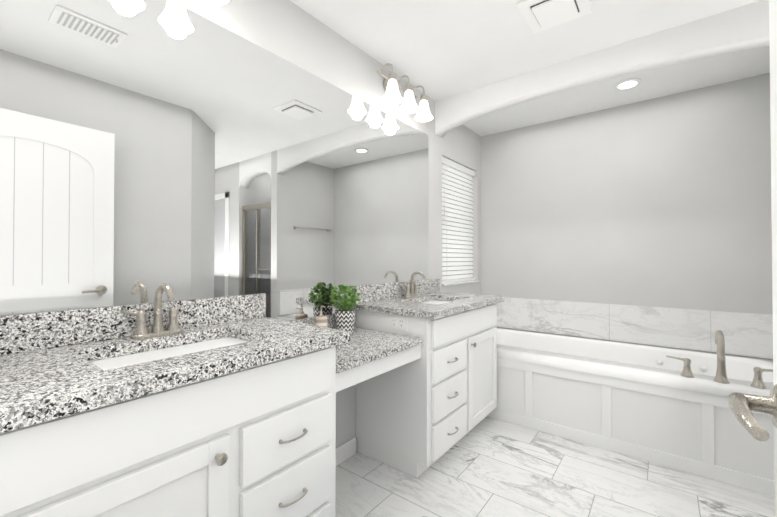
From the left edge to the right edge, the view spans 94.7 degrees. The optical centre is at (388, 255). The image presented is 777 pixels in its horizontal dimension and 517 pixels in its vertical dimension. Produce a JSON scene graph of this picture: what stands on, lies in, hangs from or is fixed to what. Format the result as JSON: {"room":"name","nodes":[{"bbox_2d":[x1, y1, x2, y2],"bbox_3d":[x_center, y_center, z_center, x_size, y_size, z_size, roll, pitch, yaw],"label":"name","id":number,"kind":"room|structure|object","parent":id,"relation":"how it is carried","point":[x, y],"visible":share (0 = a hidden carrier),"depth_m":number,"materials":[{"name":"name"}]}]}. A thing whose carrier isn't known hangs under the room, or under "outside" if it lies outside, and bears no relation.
{"room":"bathroom","nodes":[
{"label":"bathroom","id":0,"kind":"room"},
{"bbox_2d":[0,0,480,451],"bbox_3d":[-0.194,-0.045,2.335,0.150,2.500,3.900,0,-1,38],"label":"wall","id":1,"kind":"structure","parent":0,"point":[291,32],"depth_m":2.15,"materials":[{"name":"white paint"}]},
{"bbox_2d":[0,0,428,320],"bbox_3d":[-0.446,-0.325,1.882,0.004,1.309,2.510,0,-1,38],"label":"mirror","id":2,"kind":"object","parent":1,"relation":"attached to","point":[148,148],"visible":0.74,"depth_m":1.41,"materials":[{"name":"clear mirror"}]},
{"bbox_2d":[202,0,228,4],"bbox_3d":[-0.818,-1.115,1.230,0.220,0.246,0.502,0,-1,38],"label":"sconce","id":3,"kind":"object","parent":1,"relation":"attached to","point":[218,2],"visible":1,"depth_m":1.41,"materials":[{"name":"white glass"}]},
{"bbox_2d":[0,279,439,354],"bbox_3d":[-0.400,0.235,1.921,0.021,0.110,2.692,0,-1,38],"label":"backsplash","id":4,"kind":"structure","parent":1,"relation":"attached to","point":[28,331],"depth_m":1.19,"materials":[{"name":"grey stone"}]},
{"bbox_2d":[336,437,355,465],"bbox_3d":[-0.397,1.151,1.923,0.013,0.100,0.640,0,-1,38],"label":"baseboard","id":5,"kind":"structure","parent":1,"relation":"attached to","point":[346,450],"depth_m":2.10,"materials":[{"name":"white wood"}]},
{"bbox_2d":[377,63,432,121],"bbox_3d":[0.103,-1.102,2.426,0.220,0.246,0.502,0,-1,38],"label":"sconce","id":6,"kind":"object","parent":1,"relation":"attached to","point":[392,86],"visible":1,"depth_m":2.38,"materials":[{"name":"white glass"}]},
{"bbox_2d":[442,156,474,282],"bbox_3d":[0.647,-0.309,3.375,0.076,1.106,0.714,0,-1,38],"label":"window blind","id":7,"kind":"object","parent":1,"relation":"attached to","point":[457,228],"visible":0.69,"depth_m":3.38,"materials":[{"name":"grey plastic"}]},
{"bbox_2d":[442,280,478,285],"bbox_3d":[0.633,0.256,3.380,0.160,0.020,0.728,0,-1,38],"label":"window sill","id":8,"kind":"structure","parent":1,"relation":"attached to","point":[458,283],"depth_m":3.27,"materials":[{"name":"stone"}]},
{"bbox_2d":[290,0,769,135],"bbox_3d":[1.569,-1.339,0.990,4.600,0.140,3.900,0,-1,38],"label":"ceiling","id":9,"kind":"structure","parent":0,"point":[439,49],"depth_m":2.21,"materials":[{"name":"white paint"}]},
{"bbox_2d":[517,0,591,33],"bbox_3d":[0.870,-1.286,1.869,0.300,0.028,0.300,0,-1,38],"label":"fan","id":10,"kind":"object","parent":9,"relation":"attached to","point":[540,15],"visible":1,"depth_m":1.87,"materials":[{"name":"white plastic"}]},
{"bbox_2d":[615,78,640,89],"bbox_3d":[1.738,-1.246,2.601,0.160,0.012,0.160,0,-1,38],"label":"recessed light","id":11,"kind":"object","parent":9,"relation":"in","point":[629,83],"visible":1,"depth_m":2.59,"materials":[{"name":"white plastic"}]},
{"bbox_2d":[335,416,774,516],"bbox_3d":[1.569,1.241,0.963,4.600,0.100,3.900,0,-1,38],"label":"floor","id":12,"kind":"structure","parent":0,"point":[486,466],"depth_m":1.86,"materials":[{"name":"tile"}]},
{"bbox_2d":[0,299,503,516],"bbox_3d":[-0.200,0.763,1.734,0.560,0.870,2.649,0,-1,38],"label":"bathroom vanity","id":13,"kind":"object","parent":12,"relation":"on","point":[215,407],"depth_m":1.10,"materials":[{"name":"white wood"}]},
{"bbox_2d":[0,315,351,426],"bbox_3d":[-0.687,0.302,1.103,0.564,0.040,1.047,0,-1,38],"label":"countertop","id":14,"kind":"structure","parent":13,"relation":"on","point":[47,380],"depth_m":0.92,"materials":[{"name":"grey stone"}]},
{"bbox_2d":[120,283,187,338],"bbox_3d":[-0.792,0.189,1.253,0.165,0.188,0.202,0,-1,38],"label":"faucet","id":15,"kind":"object","parent":14,"relation":"on","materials":[{"name":"silver metal"}]},
{"bbox_2d":[80,331,255,370],"bbox_3d":[-0.665,0.395,1.153,0.376,0.169,0.556,0,-1,38],"label":"sink","id":16,"kind":"object","parent":14,"relation":"in","point":[106,359],"depth_m":1.20,"materials":[{"name":"white ceramic"}]},
{"bbox_2d":[315,305,327,327],"bbox_3d":[-0.351,0.344,1.864,0.066,0.170,0.066,0,-1,38],"label":"soap dispenser","id":17,"kind":"object","parent":13,"relation":"on","point":[321,319],"visible":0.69,"depth_m":1.84,"materials":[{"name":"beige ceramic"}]},
{"bbox_2d":[329,284,360,333],"bbox_3d":[-0.245,0.292,1.991,0.175,0.276,0.168,0,-1,38],"label":"plant","id":18,"kind":"object","parent":13,"relation":"on","point":[344,317],"visible":0.96,"depth_m":1.95,"materials":[{"name":"green plant"}]},
{"bbox_2d":[389,315,406,330],"bbox_3d":[0.053,0.375,1.996,0.120,0.072,0.008,0,-1,38],"label":"outlet","id":19,"kind":"object","parent":13,"relation":"attached to","point":[396,322],"depth_m":2.00,"materials":[{"name":"white plastic"}]},
{"bbox_2d":[354,291,503,314],"bbox_3d":[0.324,0.316,2.415,0.564,0.040,1.025,0,-1,38],"label":"countertop","id":20,"kind":"structure","parent":13,"relation":"on","point":[460,302],"depth_m":2.19,"materials":[{"name":"grey stone"}]},
{"bbox_2d":[400,271,427,298],"bbox_3d":[0.196,0.203,2.537,0.165,0.188,0.202,0,-1,38],"label":"faucet","id":21,"kind":"object","parent":20,"relation":"on","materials":[{"name":"silver metal"}]},
{"bbox_2d":[416,299,451,302],"bbox_3d":[0.324,0.408,2.436,0.376,0.169,0.556,0,-1,38],"label":"sink","id":22,"kind":"object","parent":20,"relation":"in","point":[417,300],"depth_m":2.63,"materials":[{"name":"white ceramic"}]},
{"bbox_2d":[487,327,774,496],"bbox_3d":[1.546,0.820,2.658,2.194,0.776,0.943,0,-1,38],"label":"tub","id":23,"kind":"object","parent":12,"relation":"on","point":[665,406],"visible":0.88,"depth_m":2.20,"materials":[{"name":"white"}]},
{"bbox_2d":[666,330,772,388],"bbox_3d":[1.883,0.563,2.033,0.481,0.276,0.184,0,-1,38],"label":"faucet","id":24,"kind":"object","parent":23,"relation":"on","point":[720,377],"depth_m":1.98,"materials":[{"name":"silver metal"}]},
{"bbox_2d":[435,0,769,137],"bbox_3d":[1.296,-1.155,2.354,2.200,0.280,0.110,0,-1,38],"label":"arch","id":25,"kind":"object","parent":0,"point":[744,27],"visible":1,"depth_m":2.20,"materials":[{"name":"white paint"}]},
{"bbox_2d":[481,73,772,358],"bbox_3d":[2.773,-0.044,2.416,4.450,2.500,0.150,0,-1,38],"label":"wall","id":26,"kind":"structure","parent":0,"point":[664,201],"depth_m":2.89,"materials":[{"name":"grey paint"}]},
{"bbox_2d":[495,297,772,358],"bbox_3d":[1.561,0.555,2.680,2.199,0.303,0.900,0,-1,38],"label":"tile surround","id":27,"kind":"object","parent":26,"relation":"attached to","point":[749,334],"visible":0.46,"depth_m":2.85,"materials":[{"name":"stone"}]},
{"bbox_3d":[-0.569,-0.067,0.250,1.800,2.500,0.138,0,-1,38],"label":"wall","id":28,"kind":"structure","parent":0,"visible":0},
{"bbox_2d":[769,0,776,516],"bbox_3d":[0.364,0.134,0.218,0.035,2.073,0.870,0,-1,38],"label":"door","id":29,"kind":"structure","parent":28,"relation":"in","point":[773,55],"depth_m":0.56,"materials":[{"name":"white wood"}]},
{"bbox_2d":[728,384,776,440],"bbox_3d":[0.561,0.220,0.473,0.159,0.066,0.150,0,-1,38],"label":"door handle","id":30,"kind":"object","parent":29,"relation":"attached to","point":[742,406],"depth_m":0.52,"materials":[{"name":"silver metal"}]}
]}

